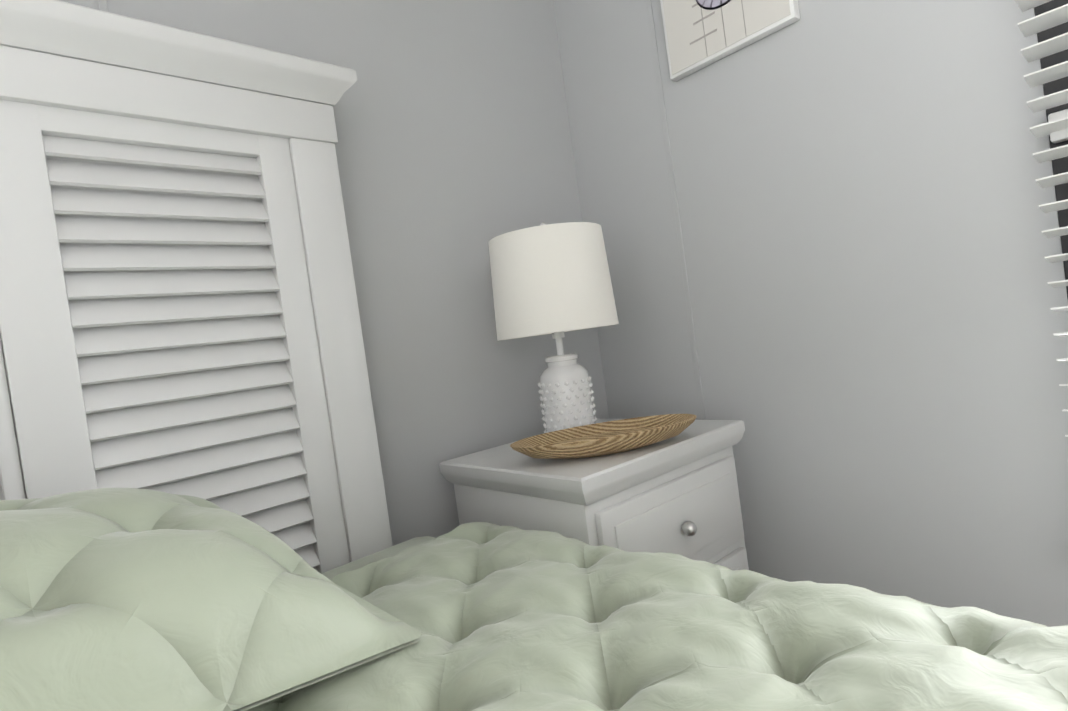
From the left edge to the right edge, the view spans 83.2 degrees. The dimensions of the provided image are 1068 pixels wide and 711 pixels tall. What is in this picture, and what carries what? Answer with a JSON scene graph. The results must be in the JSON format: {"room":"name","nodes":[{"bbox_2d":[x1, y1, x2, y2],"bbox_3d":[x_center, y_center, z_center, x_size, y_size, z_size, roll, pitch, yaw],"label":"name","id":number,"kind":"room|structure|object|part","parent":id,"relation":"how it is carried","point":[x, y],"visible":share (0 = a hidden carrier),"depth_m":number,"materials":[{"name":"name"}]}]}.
{"room":"bedroom","nodes":[
{"label":"bedroom","id":0,"kind":"room"},
{"bbox_2d":[59,0,608,545],"bbox_3d":[-1.129,0.066,0.653,3.620,2.250,0.120,-9,2,-41],"label":"wall","id":1,"kind":"structure","parent":0,"point":[453,148],"depth_m":1.38,"materials":[{"name":"grey paint"}]},
{"bbox_2d":[98,0,705,419],"bbox_3d":[0.202,-0.114,-0.039,2.256,2.100,2.686,-9,2,-41],"label":"wall","id":2,"kind":"structure","parent":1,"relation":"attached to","point":[102,4],"depth_m":1.47,"materials":[{"name":"grey paint"}]},
{"bbox_2d":[553,0,1067,626],"bbox_3d":[1.425,-0.277,0.352,0.120,2.250,3.710,-9,2,-41],"label":"wall","id":3,"kind":"structure","parent":0,"point":[869,246],"depth_m":1.19,"materials":[{"name":"grey paint"}]},
{"bbox_2d":[660,0,799,80],"bbox_3d":[0.404,-0.817,1.303,0.027,0.318,0.300,-9,2,-41],"label":"picture","id":4,"kind":"object","parent":3,"relation":"attached to","point":[700,34],"visible":1,"depth_m":1.32,"materials":[{"name":"white paper"}]},
{"bbox_2d":[1016,0,1067,436],"bbox_3d":[1.076,-0.381,0.650,0.175,1.436,0.848,-9,2,-41],"label":"window blind","id":5,"kind":"structure","parent":3,"relation":"in","point":[1048,23],"depth_m":0.92,"materials":[{"name":"white plastic"}]},
{"bbox_3d":[1.069,-0.346,0.641,0.043,1.330,0.830,-9,2,-41],"label":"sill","id":6,"kind":"part","parent":5,"relation":"part of","materials":[{"name":"white plastic"}]},
{"bbox_3d":[0.240,1.109,-0.719,3.620,0.120,3.830,-9,2,-41],"label":"floor","id":7,"kind":"structure","parent":0,"visible":0},
{"bbox_2d":[0,0,1067,710],"bbox_3d":[-0.152,0.281,-0.086,1.789,1.596,2.136,-9,2,-44],"label":"bed","id":8,"kind":"object","parent":7,"relation":"on","point":[192,506],"visible":1,"depth_m":0.80,"materials":[{"name":"white"}]},
{"bbox_2d":[0,487,422,710],"bbox_3d":[-0.518,0.232,0.502,0.713,0.212,0.532,-9,2,-44],"label":"pillow","id":9,"kind":"object","parent":8,"relation":"on","point":[112,599],"depth_m":0.51,"materials":[{"name":"green fabric"}]},
{"bbox_2d":[439,419,748,569],"bbox_3d":[0.189,0.591,1.308,0.510,0.820,0.458,-9,2,-41],"label":"nightstand","id":10,"kind":"object","parent":7,"relation":"on","point":[678,494],"visible":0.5,"depth_m":1.14,"materials":[{"name":"white paint"}]},
{"bbox_2d":[488,222,618,432],"bbox_3d":[0.053,-0.056,1.360,0.276,0.494,0.276,-9,2,-41],"label":"table lamp","id":11,"kind":"object","parent":10,"relation":"on","point":[554,280],"visible":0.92,"depth_m":1.25,"materials":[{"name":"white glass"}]},
{"bbox_3d":[0.039,-0.161,1.357,0.276,0.220,0.276,-9,2,-41],"label":"lamp shade","id":12,"kind":"part","parent":11,"relation":"part of","materials":[{"name":"white fabric"}]},
{"bbox_2d":[510,414,696,458],"bbox_3d":[0.142,0.165,1.177,0.341,0.042,0.245,-9,2,-41],"label":"decorative bowl","id":13,"kind":"object","parent":10,"relation":"on","point":[604,438],"visible":1,"depth_m":1.14,"materials":[{"name":"wood"}]}
]}

